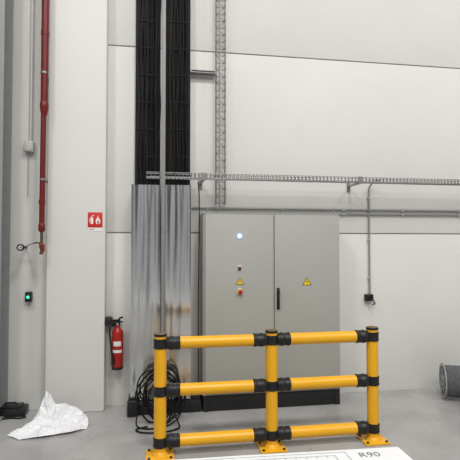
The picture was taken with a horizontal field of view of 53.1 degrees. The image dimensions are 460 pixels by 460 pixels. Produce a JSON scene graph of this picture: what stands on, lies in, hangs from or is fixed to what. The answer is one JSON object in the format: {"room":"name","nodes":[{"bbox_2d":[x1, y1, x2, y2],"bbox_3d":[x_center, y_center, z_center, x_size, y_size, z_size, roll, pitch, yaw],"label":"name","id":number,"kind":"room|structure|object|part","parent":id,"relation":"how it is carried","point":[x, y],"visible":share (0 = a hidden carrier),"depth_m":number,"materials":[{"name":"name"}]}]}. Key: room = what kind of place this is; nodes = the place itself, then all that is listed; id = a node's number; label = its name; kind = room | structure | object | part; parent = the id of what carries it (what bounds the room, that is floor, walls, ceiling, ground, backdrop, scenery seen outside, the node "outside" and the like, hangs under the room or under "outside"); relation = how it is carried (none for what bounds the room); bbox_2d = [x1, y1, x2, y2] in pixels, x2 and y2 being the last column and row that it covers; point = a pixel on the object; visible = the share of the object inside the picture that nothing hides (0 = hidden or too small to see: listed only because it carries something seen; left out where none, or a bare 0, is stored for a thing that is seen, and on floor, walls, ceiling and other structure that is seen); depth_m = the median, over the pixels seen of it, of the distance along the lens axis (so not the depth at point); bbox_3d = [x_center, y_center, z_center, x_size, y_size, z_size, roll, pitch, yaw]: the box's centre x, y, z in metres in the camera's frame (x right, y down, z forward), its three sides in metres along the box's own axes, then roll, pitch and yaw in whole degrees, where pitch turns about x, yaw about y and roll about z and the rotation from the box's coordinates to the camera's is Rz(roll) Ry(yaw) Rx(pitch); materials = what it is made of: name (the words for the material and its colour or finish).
{"room":"warehouse interior","nodes":[
{"label":"warehouse interior","id":0,"kind":"room"},
{"bbox_2d":[45,0,108,411],"bbox_3d":[-1.626,-2.099,4.980,0.590,8.000,0.180,0,-2,-9],"label":"column","id":1,"kind":"structure","parent":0,"point":[75,363],"depth_m":4.84,"materials":[{"name":"white paint"}]},
{"bbox_2d":[88,212,102,230],"bbox_3d":[-1.424,-0.087,4.856,0.150,0.200,0.006,0,-2,-9],"label":"fire extinguisher sign","id":2,"kind":"object","parent":1,"relation":"attached to","point":[94,218],"visible":1,"depth_m":4.86,"materials":[{"name":"red plastic"}]},
{"bbox_2d":[0,388,459,459],"bbox_3d":[1.752,1.805,-1.494,21.000,0.200,14.600,0,-2,-9],"label":"floor","id":3,"kind":"structure","parent":0,"point":[425,425],"depth_m":4.32,"materials":[{"name":"concrete"}]},
{"bbox_2d":[0,402,28,419],"bbox_3d":[-2.204,1.825,4.692,0.286,0.138,0.227,0,-2,-9],"label":"equipment case","id":4,"kind":"object","parent":3,"relation":"on","point":[8,410],"visible":1,"depth_m":4.65,"materials":[{"name":"black plastic"}]},
{"bbox_3d":[-2.169,1.873,4.596,0.243,0.035,0.057,1,-2,-23],"label":"cord","id":5,"kind":"part","parent":4,"relation":"part of","materials":[{"name":"black rubber"}]},
{"bbox_2d":[7,391,87,439],"bbox_3d":[-1.706,1.716,4.379,0.695,0.331,0.484,0,-2,-9],"label":"sheet","id":6,"kind":"object","parent":3,"relation":"on","point":[51,418],"visible":1,"depth_m":4.35,"materials":[{"name":"plastic"}]},
{"bbox_2d":[135,365,185,433],"bbox_3d":[-0.669,1.619,4.458,0.500,0.533,0.424,0,-2,-9],"label":"cable coil","id":7,"kind":"object","parent":3,"relation":"on","point":[145,398],"visible":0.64,"depth_m":4.51,"materials":[{"name":"black rubber"}]},
{"bbox_2d":[127,393,200,416],"bbox_3d":[-0.695,1.815,4.882,0.755,0.170,0.385,0,-2,-9],"label":"plinth","id":8,"kind":"object","parent":3,"relation":"on","point":[193,404],"visible":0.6,"depth_m":4.76,"materials":[{"name":"black paint"}]},
{"bbox_2d":[130,184,160,400],"bbox_3d":[-0.902,0.645,4.928,0.302,2.232,0.298,0,-2,-9],"label":"cover","id":9,"kind":"object","parent":8,"relation":"on","point":[145,199],"visible":0.77,"depth_m":4.79,"materials":[{"name":"silver metal"}]},
{"bbox_2d":[161,0,165,331],"bbox_3d":[-0.695,-1.167,4.807,0.038,5.874,0.038,0,-2,-9],"label":"support post","id":10,"kind":"object","parent":8,"relation":"on","point":[163,1],"visible":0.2,"depth_m":4.77,"materials":[{"name":"grey metal"}]},
{"bbox_2d":[164,185,190,399],"bbox_3d":[-0.570,0.646,4.964,0.266,2.232,0.333,0,-2,-9],"label":"cover","id":11,"kind":"object","parent":8,"relation":"on","point":[177,197],"visible":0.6,"depth_m":4.81,"materials":[{"name":"silver metal"}]},
{"bbox_2d":[197,181,199,381],"bbox_3d":[-0.343,0.598,5.009,0.022,2.271,0.082,0,-2,-9],"label":"cable","id":12,"kind":"object","parent":8,"relation":"on","point":[197,181],"visible":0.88,"depth_m":4.98,"materials":[{"name":"grey rubber"}]},
{"bbox_2d":[146,326,390,459],"bbox_3d":[0.349,1.367,3.967,2.110,1.009,0.210,0,-2,-9],"label":"barrier","id":13,"kind":"object","parent":3,"relation":"on","point":[269,439],"visible":1,"depth_m":3.92,"materials":[{"name":"yellow plastic"}]},
{"bbox_3d":[-0.579,1.845,3.803,0.230,0.044,0.210,0,-2,-9],"label":"plate","id":14,"kind":"part","parent":13,"relation":"part of","materials":[{"name":"yellow metal"}]},
{"bbox_3d":[-0.579,1.368,3.817,0.102,0.975,0.102,0,-2,-9],"label":"post","id":15,"kind":"part","parent":13,"relation":"part of","materials":[{"name":"yellow plastic"}]},
{"bbox_3d":[-0.110,1.751,3.881,0.790,0.100,0.100,0,-2,-9],"label":"rail","id":16,"kind":"part","parent":13,"relation":"part of","materials":[{"name":"yellow plastic"}]},
{"bbox_3d":[-0.110,1.335,3.894,0.790,0.100,0.100,0,-2,-9],"label":"rail","id":17,"kind":"part","parent":13,"relation":"part of","materials":[{"name":"yellow plastic"}]},
{"bbox_3d":[-0.110,0.945,3.906,0.790,0.100,0.100,0,-2,-9],"label":"rail","id":18,"kind":"part","parent":13,"relation":"part of","materials":[{"name":"yellow plastic"}]},
{"bbox_3d":[0.359,1.372,3.969,0.102,0.975,0.102,0,-2,-9],"label":"post","id":19,"kind":"part","parent":13,"relation":"part of","materials":[{"name":"yellow plastic"}]},
{"bbox_3d":[0.359,1.850,3.954,0.230,0.044,0.210,0,-2,-9],"label":"plate","id":20,"kind":"part","parent":13,"relation":"part of","materials":[{"name":"yellow metal"}]},
{"bbox_3d":[0.818,0.949,4.056,0.770,0.100,0.100,0,-2,-9],"label":"rail","id":21,"kind":"part","parent":13,"relation":"part of","materials":[{"name":"yellow plastic"}]},
{"bbox_3d":[0.818,1.756,4.032,0.770,0.100,0.100,0,-2,-9],"label":"rail","id":22,"kind":"part","parent":13,"relation":"part of","materials":[{"name":"yellow plastic"}]},
{"bbox_3d":[0.818,1.339,4.044,0.770,0.100,0.100,0,-2,-9],"label":"rail","id":23,"kind":"part","parent":13,"relation":"part of","materials":[{"name":"yellow plastic"}]},
{"bbox_3d":[1.277,1.377,4.117,0.102,0.975,0.102,0,-2,-9],"label":"post","id":24,"kind":"part","parent":13,"relation":"part of","materials":[{"name":"yellow plastic"}]},
{"bbox_3d":[1.277,1.854,4.103,0.230,0.044,0.210,0,-2,-9],"label":"plate","id":25,"kind":"part","parent":13,"relation":"part of","materials":[{"name":"yellow metal"}]},
{"bbox_2d":[200,209,339,411],"bbox_3d":[0.440,0.841,5.080,1.510,2.129,0.402,0,-2,-9],"label":"tall cabinet","id":26,"kind":"object","parent":3,"relation":"on","point":[259,272],"visible":0.95,"depth_m":4.93,"materials":[{"name":"grey metal"}]},
{"bbox_3d":[0.106,0.775,4.878,0.742,1.882,0.022,0,-2,-9],"label":"door","id":27,"kind":"part","parent":26,"relation":"part of","materials":[{"name":"grey metal"}]},
{"bbox_3d":[0.519,0.736,4.918,0.032,0.230,0.032,0,-2,-9],"label":"handle","id":28,"kind":"part","parent":26,"relation":"part of","materials":[{"name":"black plastic"}]},
{"bbox_3d":[0.841,0.779,4.997,0.734,1.882,0.022,0,-2,-9],"label":"door","id":29,"kind":"part","parent":26,"relation":"part of","materials":[{"name":"grey metal"}]},
{"bbox_2d":[439,363,459,398],"bbox_3d":[2.575,1.715,5.211,0.324,0.390,0.390,0,-2,14],"label":"cable reel","id":30,"kind":"object","parent":3,"relation":"on","point":[449,376],"visible":1,"depth_m":5.11,"materials":[{"name":"metal"}]},
{"bbox_3d":[0.055,1.430,1.784,1.620,0.750,0.725,0,-2,-7],"label":"work table","id":31,"kind":"object","parent":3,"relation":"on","visible":0},
{"bbox_2d":[177,447,412,459],"bbox_3d":[0.083,1.050,1.811,1.620,0.004,0.710,0,-2,-7],"label":"paper plan","id":32,"kind":"object","parent":31,"relation":"on","point":[386,453],"visible":1,"depth_m":2.16,"materials":[{"name":"paper"}]},
{"bbox_2d":[8,0,459,408],"bbox_3d":[0.637,-2.082,5.518,21.000,8.000,0.200,0,-2,-9],"label":"wall","id":33,"kind":"structure","parent":0,"point":[346,88],"depth_m":5.45,"materials":[{"name":"paint"}]},
{"bbox_2d":[0,0,13,421],"bbox_3d":[-2.452,-2.106,4.760,0.340,8.000,0.330,0,-2,-9],"label":"trim","id":34,"kind":"structure","parent":33,"relation":"attached to","point":[6,6],"depth_m":4.84,"materials":[{"name":"grey paint"}]},
{"bbox_2d":[25,291,32,301],"bbox_3d":[-2.129,0.706,4.864,0.062,0.105,0.082,0,-2,-9],"label":"button","id":35,"kind":"object","parent":33,"relation":"attached to","point":[28,295],"visible":1,"depth_m":4.83,"materials":[{"name":"black plastic"}]},
{"bbox_2d":[24,0,33,196],"bbox_3d":[-2.146,-2.225,4.952,0.095,3.750,0.076,0,-2,-9],"label":"conduit","id":36,"kind":"object","parent":33,"relation":"attached to","point":[28,145],"visible":1,"depth_m":4.93,"materials":[{"name":"grey plastic"}]},
{"bbox_2d":[16,0,48,253],"bbox_3d":[-2.034,-2.425,4.855,0.304,5.355,0.311,0,-2,-9],"label":"pipe","id":37,"kind":"object","parent":33,"relation":"attached to","point":[44,105],"visible":1,"depth_m":4.70,"materials":[{"name":"red metal"}]},
{"bbox_2d":[105,316,122,369],"bbox_3d":[-1.241,1.200,4.916,0.202,0.566,0.190,0,-2,-9],"label":"fire extinguisher","id":38,"kind":"object","parent":33,"relation":"attached to","point":[116,345],"visible":1,"depth_m":4.86,"materials":[{"name":"red paint"}]},
{"bbox_3d":[-1.184,0.968,4.900,0.051,0.104,0.105,2,-2,-42],"label":"valve handle","id":39,"kind":"part","parent":38,"relation":"part of","materials":[{"name":"black plastic"}]},
{"bbox_2d":[134,22,160,183],"bbox_3d":[-0.915,-2.284,5.151,0.280,3.620,0.036,0,-2,-9],"label":"ladder","id":40,"kind":"object","parent":33,"relation":"attached to","point":[135,22],"visible":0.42,"depth_m":5.10,"materials":[{"name":"metal"}]},
{"bbox_3d":[-1.049,-2.284,5.130,0.008,3.620,0.036,0,-2,-9],"label":"rail","id":41,"kind":"part","parent":40,"relation":"part of","materials":[{"name":"metal"}]},
{"bbox_2d":[135,0,161,184],"bbox_3d":[-0.899,-2.287,5.090,0.278,3.633,0.074,0,-2,-9],"label":"cable bundle","id":42,"kind":"object","parent":40,"relation":"attached to","point":[148,12],"visible":0.95,"depth_m":5.04,"materials":[{"name":"black rubber"}]},
{"bbox_2d":[165,20,190,159],"bbox_3d":[-0.587,-2.283,5.189,0.280,3.620,0.066,0,-2,-9],"label":"ladder","id":43,"kind":"object","parent":33,"relation":"attached to","point":[190,20],"visible":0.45,"depth_m":5.11,"materials":[{"name":"metal"}]},
{"bbox_3d":[-0.721,-2.283,5.167,0.008,3.620,0.066,0,-2,-9],"label":"rail","id":44,"kind":"part","parent":43,"relation":"part of","materials":[{"name":"metal"}]},
{"bbox_2d":[165,0,190,184],"bbox_3d":[-0.573,-2.286,5.113,0.271,3.633,0.074,0,-2,-9],"label":"cable bundle","id":45,"kind":"object","parent":43,"relation":"attached to","point":[178,12],"visible":0.94,"depth_m":5.07,"materials":[{"name":"black rubber"}]},
{"bbox_3d":[-0.452,-2.282,5.211,0.008,3.620,0.066,0,-2,-9],"label":"rail","id":46,"kind":"part","parent":43,"relation":"part of","materials":[{"name":"metal"}]},
{"bbox_2d":[191,69,215,75],"bbox_3d":[-0.307,-1.782,5.209,0.282,0.030,0.093,0,-2,-9],"label":"channel","id":47,"kind":"object","parent":33,"relation":"attached to","point":[193,71],"visible":0.95,"depth_m":5.18,"materials":[{"name":"metal"}]},
{"bbox_2d":[215,0,225,208],"bbox_3d":[-0.107,-2.162,5.213,0.111,3.860,0.078,0,-2,-9],"label":"tray","id":48,"kind":"object","parent":33,"relation":"attached to","point":[224,1],"visible":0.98,"depth_m":5.20,"materials":[{"name":"grey metal"}]},
{"bbox_2d":[146,172,459,191],"bbox_3d":[2.113,-0.524,5.439,6.104,0.140,0.330,0,-2,-9],"label":"tray","id":49,"kind":"object","parent":33,"relation":"attached to","point":[203,177],"visible":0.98,"depth_m":5.13,"materials":[{"name":"grey metal"}]},
{"bbox_2d":[192,207,459,212],"bbox_3d":[2.333,-0.234,5.618,5.600,0.030,0.034,0,-2,-9],"label":"conduit","id":50,"kind":"object","parent":33,"relation":"attached to","point":[217,208],"visible":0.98,"depth_m":5.42,"materials":[{"name":"grey plastic"}]},
{"bbox_2d":[217,211,459,216],"bbox_3d":[2.432,-0.183,5.632,5.400,0.030,0.034,0,-2,-9],"label":"conduit","id":51,"kind":"object","parent":33,"relation":"attached to","point":[402,214],"visible":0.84,"depth_m":5.52,"materials":[{"name":"grey plastic"}]},
{"bbox_2d":[364,180,378,304],"bbox_3d":[1.672,0.149,5.428,0.105,1.488,0.194,1,-2,-22],"label":"conduit","id":52,"kind":"object","parent":33,"relation":"attached to","point":[367,297],"visible":0.96,"depth_m":5.48,"materials":[{"name":"grey plastic"}]},
{"bbox_2d":[364,294,373,300],"bbox_3d":[1.651,0.802,5.454,0.100,0.080,0.077,0,-2,-9],"label":"socket","id":53,"kind":"object","parent":52,"relation":"attached to","point":[367,297],"depth_m":5.43,"materials":[{"name":"black plastic"}]}
]}

